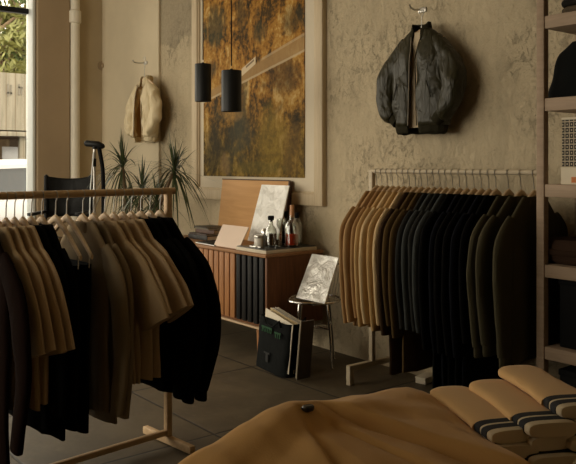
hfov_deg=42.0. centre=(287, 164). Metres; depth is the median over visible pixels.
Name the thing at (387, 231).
shirt
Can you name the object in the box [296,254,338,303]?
record sleeve
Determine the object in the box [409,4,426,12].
wall hook
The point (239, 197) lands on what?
wooden board
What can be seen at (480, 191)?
wooden hanger
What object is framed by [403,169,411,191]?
wooden hanger
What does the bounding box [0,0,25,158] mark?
street tree
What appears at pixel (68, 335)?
shirt
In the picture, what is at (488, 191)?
wooden hanger
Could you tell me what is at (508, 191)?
wooden hanger
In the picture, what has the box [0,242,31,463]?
coat
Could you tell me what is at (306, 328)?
leaning board
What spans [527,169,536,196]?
wooden hanger
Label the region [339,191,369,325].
shirt
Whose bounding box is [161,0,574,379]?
wall
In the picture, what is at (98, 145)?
steamer
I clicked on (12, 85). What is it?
building
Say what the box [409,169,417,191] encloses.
wooden hanger
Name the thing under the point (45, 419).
shirt
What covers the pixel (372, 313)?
shirt
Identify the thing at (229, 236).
record sleeve
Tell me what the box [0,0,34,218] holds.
window
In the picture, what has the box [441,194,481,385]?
coat
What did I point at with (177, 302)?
shirt
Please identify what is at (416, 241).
shirt
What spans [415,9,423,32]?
wooden hanger
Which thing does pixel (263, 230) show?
shaker
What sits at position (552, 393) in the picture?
sock
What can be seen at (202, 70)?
pendant lamp
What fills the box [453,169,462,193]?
wooden hanger
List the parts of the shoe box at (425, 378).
lid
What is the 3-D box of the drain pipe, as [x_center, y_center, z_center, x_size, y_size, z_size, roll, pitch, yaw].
[-2.237,-0.475,7.880,0.130,3.550,0.124,0,0,-39]
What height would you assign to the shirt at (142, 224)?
0.682 m
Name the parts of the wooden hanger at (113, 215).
arm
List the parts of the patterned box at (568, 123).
lid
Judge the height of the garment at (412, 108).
0.565 m
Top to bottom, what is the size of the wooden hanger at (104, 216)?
0.266 m
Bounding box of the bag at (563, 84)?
[548,40,575,97]
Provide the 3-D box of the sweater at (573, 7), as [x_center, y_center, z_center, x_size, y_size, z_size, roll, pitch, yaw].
[1.461,-0.714,3.459,0.288,0.036,0.324,0,0,-41]
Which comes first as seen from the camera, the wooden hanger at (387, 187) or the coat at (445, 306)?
the coat at (445, 306)
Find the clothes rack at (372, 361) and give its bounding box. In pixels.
[346,169,536,385]
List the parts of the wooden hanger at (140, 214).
arm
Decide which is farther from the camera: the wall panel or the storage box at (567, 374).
the wall panel
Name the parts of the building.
post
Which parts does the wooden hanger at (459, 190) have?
arm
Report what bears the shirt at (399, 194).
hanging from the wooden hanger at (409, 187)
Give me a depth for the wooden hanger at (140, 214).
3.38 m
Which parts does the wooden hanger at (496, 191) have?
arm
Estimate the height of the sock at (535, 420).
0.025 m
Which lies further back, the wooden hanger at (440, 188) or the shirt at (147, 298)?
the wooden hanger at (440, 188)
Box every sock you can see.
[430,386,530,443]
[469,379,575,437]
[495,442,538,457]
[498,365,575,418]
[525,449,575,463]
[526,435,574,450]
[566,434,575,451]
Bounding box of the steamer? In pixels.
[84,140,104,215]
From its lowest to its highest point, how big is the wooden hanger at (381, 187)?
0.266 m
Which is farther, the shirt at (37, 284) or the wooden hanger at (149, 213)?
the wooden hanger at (149, 213)
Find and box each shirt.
[0,227,45,410]
[4,226,53,410]
[9,224,68,430]
[12,225,66,410]
[21,225,75,404]
[32,223,80,440]
[89,220,134,423]
[100,220,168,383]
[112,219,172,383]
[120,219,186,380]
[130,218,193,377]
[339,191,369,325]
[343,191,375,324]
[350,191,381,318]
[354,191,390,326]
[359,192,391,330]
[367,192,397,330]
[373,192,403,325]
[381,192,420,325]
[396,193,428,328]
[402,193,435,330]
[408,193,445,331]
[412,193,452,332]
[458,195,501,355]
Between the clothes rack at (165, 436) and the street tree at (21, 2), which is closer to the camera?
the clothes rack at (165, 436)
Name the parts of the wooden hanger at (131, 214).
arm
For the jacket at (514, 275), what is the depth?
3.56 m
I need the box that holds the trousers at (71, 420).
[66,263,79,431]
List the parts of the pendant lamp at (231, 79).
lamp shade, cord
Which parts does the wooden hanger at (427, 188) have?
arm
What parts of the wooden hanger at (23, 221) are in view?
arm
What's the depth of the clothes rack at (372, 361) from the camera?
4.42 m
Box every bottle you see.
[281,211,290,242]
[285,205,298,246]
[292,212,301,244]
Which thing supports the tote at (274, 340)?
on the floor
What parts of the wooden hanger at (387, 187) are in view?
arm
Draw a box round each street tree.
[0,0,25,70]
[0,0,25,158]
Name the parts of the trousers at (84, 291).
trouser leg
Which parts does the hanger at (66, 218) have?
arm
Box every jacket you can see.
[124,75,161,142]
[138,218,197,399]
[144,217,206,403]
[157,217,220,401]
[376,21,467,135]
[467,195,513,357]
[476,196,526,356]
[492,196,567,367]
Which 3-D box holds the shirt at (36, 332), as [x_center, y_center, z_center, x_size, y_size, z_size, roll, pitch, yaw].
[-1.138,0.583,2.934,0.057,0.688,0.830,0,0,-43]
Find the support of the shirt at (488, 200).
hanging from the wooden hanger at (496, 191)
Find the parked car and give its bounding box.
[0,159,25,220]
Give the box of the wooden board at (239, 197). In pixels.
[218,178,292,239]
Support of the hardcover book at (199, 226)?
on the hardcover book at (194, 227)
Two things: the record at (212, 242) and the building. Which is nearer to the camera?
the record at (212, 242)
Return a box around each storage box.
[558,279,575,349]
[558,365,575,387]
[561,167,575,184]
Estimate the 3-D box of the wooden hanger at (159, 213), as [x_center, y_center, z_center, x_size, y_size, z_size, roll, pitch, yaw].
[-0.592,0.238,3.468,0.020,0.266,0.340,0,0,-45]
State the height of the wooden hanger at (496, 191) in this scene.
0.266 m
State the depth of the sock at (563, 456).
1.20 m
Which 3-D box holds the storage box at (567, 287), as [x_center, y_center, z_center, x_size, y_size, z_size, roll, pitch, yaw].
[1.537,0.687,3.380,0.290,0.321,0.530,0,0,-39]
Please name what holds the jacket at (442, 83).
hanging from the wooden hanger at (420, 9)
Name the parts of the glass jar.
lid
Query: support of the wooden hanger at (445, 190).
hanging from the clothes rack at (372, 361)
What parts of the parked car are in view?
cabin glass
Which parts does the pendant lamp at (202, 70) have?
lamp shade, cord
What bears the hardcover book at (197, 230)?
on the hardcover book at (195, 233)
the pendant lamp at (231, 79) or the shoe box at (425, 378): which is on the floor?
the shoe box at (425, 378)
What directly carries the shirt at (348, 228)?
hanging from the wooden hanger at (381, 187)
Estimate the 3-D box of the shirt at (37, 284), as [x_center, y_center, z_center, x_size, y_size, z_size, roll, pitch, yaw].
[-1.109,0.580,2.957,0.058,0.680,0.831,0,0,-44]
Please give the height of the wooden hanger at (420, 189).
0.266 m
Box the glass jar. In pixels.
[254,235,263,246]
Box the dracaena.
[72,128,215,236]
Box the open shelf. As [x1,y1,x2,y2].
[537,0,575,372]
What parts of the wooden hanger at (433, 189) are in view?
arm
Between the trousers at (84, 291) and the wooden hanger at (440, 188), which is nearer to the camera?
the trousers at (84, 291)
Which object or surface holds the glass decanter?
on the serving tray at (304, 247)
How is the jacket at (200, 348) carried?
hanging from the wooden hanger at (149, 213)
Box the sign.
[2,147,17,158]
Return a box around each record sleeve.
[214,224,248,248]
[248,185,289,241]
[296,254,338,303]
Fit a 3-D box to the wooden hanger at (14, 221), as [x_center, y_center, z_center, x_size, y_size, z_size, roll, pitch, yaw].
[-1.087,0.238,2.980,0.020,0.266,0.340,0,0,-44]
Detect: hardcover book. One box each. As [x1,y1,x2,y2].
[188,234,217,240]
[189,232,217,235]
[194,227,220,229]
[195,225,221,228]
[196,229,219,233]
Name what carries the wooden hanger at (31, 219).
hanging from the clothes rack at (165, 436)
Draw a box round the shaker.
[261,228,268,245]
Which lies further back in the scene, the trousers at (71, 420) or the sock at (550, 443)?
the trousers at (71, 420)
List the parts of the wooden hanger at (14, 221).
arm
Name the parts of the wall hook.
plate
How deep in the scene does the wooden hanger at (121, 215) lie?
3.32 m
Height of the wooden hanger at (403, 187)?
0.266 m
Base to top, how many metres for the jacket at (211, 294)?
0.784 m
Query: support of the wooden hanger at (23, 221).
hanging from the clothes rack at (165, 436)
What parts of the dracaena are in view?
crown, crown, stem, crown, stem, crown, stem, crown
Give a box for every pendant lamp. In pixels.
[195,0,210,101]
[221,0,241,111]
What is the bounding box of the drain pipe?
[69,0,80,219]
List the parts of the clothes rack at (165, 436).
rail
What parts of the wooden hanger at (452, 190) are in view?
arm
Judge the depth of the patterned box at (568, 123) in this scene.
3.45 m
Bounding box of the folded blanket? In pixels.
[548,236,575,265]
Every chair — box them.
[27,175,92,237]
[287,263,340,369]
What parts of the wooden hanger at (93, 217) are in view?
arm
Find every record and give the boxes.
[196,240,214,245]
[265,308,293,374]
[270,308,296,324]
[275,307,299,323]
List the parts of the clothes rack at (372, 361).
rail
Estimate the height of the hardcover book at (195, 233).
0.014 m
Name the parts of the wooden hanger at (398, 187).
arm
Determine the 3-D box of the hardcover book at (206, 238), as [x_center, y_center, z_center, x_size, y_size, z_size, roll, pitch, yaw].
[-0.628,0.575,6.040,0.230,0.034,0.300,0,0,-37]
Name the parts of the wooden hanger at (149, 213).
arm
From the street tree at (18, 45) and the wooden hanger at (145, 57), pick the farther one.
the street tree at (18, 45)
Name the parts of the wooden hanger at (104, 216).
arm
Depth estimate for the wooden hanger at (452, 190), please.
4.05 m
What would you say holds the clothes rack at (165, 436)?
on the floor
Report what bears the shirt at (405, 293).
hanging from the wooden hanger at (440, 188)
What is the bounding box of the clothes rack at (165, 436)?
[0,188,194,463]
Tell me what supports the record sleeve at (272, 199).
on the serving tray at (304, 247)
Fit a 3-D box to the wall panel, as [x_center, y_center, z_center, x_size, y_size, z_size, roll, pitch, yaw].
[-1.616,-0.475,7.646,0.025,3.550,1.256,0,0,-39]
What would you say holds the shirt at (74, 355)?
hanging from the wooden hanger at (41, 219)
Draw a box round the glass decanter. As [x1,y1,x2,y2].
[265,216,276,246]
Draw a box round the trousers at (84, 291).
[70,259,90,433]
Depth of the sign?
17.27 m
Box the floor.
[9,319,431,463]
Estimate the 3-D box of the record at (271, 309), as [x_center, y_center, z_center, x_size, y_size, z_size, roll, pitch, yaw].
[-0.037,1.095,4.698,0.006,0.362,0.367,0,0,-33]
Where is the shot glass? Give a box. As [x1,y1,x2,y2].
[274,233,280,246]
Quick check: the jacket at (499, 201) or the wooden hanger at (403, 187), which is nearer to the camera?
the jacket at (499, 201)
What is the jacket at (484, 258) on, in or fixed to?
hanging from the wooden hanger at (520, 192)
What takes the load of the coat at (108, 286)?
hanging from the wooden hanger at (82, 217)
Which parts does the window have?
frame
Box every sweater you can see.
[561,0,575,7]
[562,5,575,12]
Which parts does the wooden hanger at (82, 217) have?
arm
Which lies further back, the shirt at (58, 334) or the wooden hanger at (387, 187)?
the wooden hanger at (387, 187)
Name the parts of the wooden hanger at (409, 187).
arm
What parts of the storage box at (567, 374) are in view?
lid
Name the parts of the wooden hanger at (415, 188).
arm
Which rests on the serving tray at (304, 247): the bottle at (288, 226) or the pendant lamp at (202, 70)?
the bottle at (288, 226)
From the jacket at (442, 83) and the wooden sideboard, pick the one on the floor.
the wooden sideboard
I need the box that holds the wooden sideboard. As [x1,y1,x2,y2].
[183,235,322,341]
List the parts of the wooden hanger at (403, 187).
arm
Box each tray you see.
[236,242,316,253]
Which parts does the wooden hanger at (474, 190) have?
arm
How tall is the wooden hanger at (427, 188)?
0.266 m
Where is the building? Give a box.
[0,72,25,158]
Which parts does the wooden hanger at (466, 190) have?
arm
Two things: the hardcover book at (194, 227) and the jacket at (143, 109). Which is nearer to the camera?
the hardcover book at (194, 227)
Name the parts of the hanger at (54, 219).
arm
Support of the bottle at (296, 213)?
on the serving tray at (304, 247)
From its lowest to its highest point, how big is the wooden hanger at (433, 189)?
0.266 m
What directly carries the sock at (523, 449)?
on the sock
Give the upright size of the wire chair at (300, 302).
0.653 m
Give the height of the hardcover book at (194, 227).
0.012 m
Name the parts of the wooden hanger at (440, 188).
arm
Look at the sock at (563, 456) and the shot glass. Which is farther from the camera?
the shot glass
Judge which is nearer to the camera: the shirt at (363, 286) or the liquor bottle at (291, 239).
the shirt at (363, 286)
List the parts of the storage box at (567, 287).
lid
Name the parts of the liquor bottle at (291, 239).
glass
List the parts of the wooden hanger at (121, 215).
arm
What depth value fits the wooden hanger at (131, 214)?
3.35 m
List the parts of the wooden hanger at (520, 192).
arm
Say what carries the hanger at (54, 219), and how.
hanging from the clothes rack at (165, 436)
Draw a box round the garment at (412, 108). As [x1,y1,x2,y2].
[408,32,419,128]
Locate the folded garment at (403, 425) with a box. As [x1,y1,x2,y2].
[178,387,529,463]
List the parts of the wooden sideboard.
trim, panel, panel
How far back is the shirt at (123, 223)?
3.13 m
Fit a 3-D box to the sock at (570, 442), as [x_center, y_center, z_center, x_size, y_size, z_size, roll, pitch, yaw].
[0.474,0.456,1.351,0.100,0.024,0.260,0,0,-12]
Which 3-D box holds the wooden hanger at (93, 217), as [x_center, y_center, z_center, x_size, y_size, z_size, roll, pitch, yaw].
[-0.838,0.238,3.226,0.020,0.266,0.340,0,0,-42]
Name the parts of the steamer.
cord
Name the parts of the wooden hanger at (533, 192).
arm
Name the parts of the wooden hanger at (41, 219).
arm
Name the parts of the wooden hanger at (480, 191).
arm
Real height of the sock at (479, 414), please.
0.022 m
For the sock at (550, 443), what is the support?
on the sock at (563, 456)
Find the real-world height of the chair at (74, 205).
1.216 m
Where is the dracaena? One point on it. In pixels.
(175, 157)
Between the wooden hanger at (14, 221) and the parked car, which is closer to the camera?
the wooden hanger at (14, 221)
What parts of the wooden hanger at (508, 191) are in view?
arm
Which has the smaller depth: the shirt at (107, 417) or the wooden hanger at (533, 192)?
the shirt at (107, 417)
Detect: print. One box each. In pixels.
[192,0,326,205]
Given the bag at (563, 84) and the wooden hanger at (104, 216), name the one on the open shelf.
the bag at (563, 84)
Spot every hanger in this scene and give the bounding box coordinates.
[1,192,11,226]
[10,192,20,225]
[19,191,29,225]
[27,191,38,224]
[36,191,48,223]
[48,190,81,268]
[54,190,92,267]
[76,190,89,221]
[88,190,99,220]
[98,189,111,220]
[109,189,119,219]
[118,189,129,219]
[127,189,137,218]
[136,188,147,217]
[141,57,153,84]
[145,188,156,217]
[155,189,166,216]
[371,168,378,190]
[376,168,384,190]
[381,168,389,190]
[387,168,394,190]
[391,168,400,191]
[397,169,406,191]
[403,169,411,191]
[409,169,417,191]
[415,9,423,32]
[415,169,424,192]
[421,169,430,192]
[428,169,436,192]
[434,169,442,192]
[440,169,448,192]
[446,169,455,193]
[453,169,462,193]
[461,169,469,193]
[467,169,477,194]
[475,169,484,194]
[482,169,491,194]
[490,169,502,194]
[502,169,514,195]
[514,169,527,195]
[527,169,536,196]
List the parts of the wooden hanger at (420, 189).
arm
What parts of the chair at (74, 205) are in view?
armrest, armrest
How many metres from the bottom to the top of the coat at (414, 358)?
0.985 m
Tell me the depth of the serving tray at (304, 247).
5.11 m
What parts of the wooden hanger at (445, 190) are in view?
arm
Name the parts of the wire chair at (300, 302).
seat, leg, leg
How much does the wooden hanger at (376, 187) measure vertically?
0.266 m
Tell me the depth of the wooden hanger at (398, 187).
4.36 m
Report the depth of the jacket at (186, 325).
3.17 m
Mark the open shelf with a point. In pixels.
(562, 22)
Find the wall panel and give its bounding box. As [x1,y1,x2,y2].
[102,0,160,214]
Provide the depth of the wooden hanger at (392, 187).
4.40 m
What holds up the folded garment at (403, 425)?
on the display table
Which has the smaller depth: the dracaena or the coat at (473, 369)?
the coat at (473, 369)
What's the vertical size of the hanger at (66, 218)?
0.343 m
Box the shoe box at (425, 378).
[415,372,431,384]
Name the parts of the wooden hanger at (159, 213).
arm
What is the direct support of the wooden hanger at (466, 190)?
hanging from the clothes rack at (372, 361)
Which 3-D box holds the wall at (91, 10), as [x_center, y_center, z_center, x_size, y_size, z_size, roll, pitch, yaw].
[-4.238,-0.475,6.462,5.600,3.550,0.165,0,0,-39]
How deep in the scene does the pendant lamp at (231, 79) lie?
4.85 m
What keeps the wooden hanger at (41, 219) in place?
hanging from the clothes rack at (165, 436)
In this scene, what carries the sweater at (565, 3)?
on the sweater at (573, 7)
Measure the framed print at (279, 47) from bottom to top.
2.272 m
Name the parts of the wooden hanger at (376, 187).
arm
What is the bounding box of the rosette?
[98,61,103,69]
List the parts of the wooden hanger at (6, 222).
arm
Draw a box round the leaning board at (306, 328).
[295,319,313,379]
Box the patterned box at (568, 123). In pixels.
[561,117,575,166]
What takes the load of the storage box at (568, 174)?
on the open shelf
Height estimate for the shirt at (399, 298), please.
0.723 m
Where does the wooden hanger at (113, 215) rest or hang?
hanging from the clothes rack at (165, 436)
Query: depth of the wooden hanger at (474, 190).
3.94 m
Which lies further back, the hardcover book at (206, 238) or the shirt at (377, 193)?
the hardcover book at (206, 238)
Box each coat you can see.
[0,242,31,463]
[59,220,129,417]
[376,192,411,374]
[388,193,432,372]
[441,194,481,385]
[448,195,503,387]
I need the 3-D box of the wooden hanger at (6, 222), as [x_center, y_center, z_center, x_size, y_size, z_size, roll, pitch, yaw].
[-1.112,0.238,2.956,0.020,0.266,0.340,0,0,-44]
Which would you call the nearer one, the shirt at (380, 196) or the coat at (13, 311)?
the coat at (13, 311)
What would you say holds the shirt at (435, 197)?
hanging from the wooden hanger at (445, 190)
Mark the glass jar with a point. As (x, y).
(258, 239)
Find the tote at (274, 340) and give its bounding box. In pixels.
[256,312,305,377]
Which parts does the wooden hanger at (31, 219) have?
arm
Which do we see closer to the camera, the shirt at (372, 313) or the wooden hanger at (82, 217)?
the wooden hanger at (82, 217)
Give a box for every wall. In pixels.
[35,0,101,218]
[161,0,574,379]
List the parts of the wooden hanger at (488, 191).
arm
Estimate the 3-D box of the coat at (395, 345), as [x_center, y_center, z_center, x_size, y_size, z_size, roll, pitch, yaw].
[0.727,0.661,4.275,0.610,1.013,0.058,0,0,-38]
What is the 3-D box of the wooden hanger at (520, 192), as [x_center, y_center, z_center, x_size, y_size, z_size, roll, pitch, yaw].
[1.160,0.153,3.732,0.340,0.266,0.020,0,0,-37]
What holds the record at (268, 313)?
in the tote at (274, 340)
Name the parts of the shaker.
shaker lid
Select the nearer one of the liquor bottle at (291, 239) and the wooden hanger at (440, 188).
the wooden hanger at (440, 188)

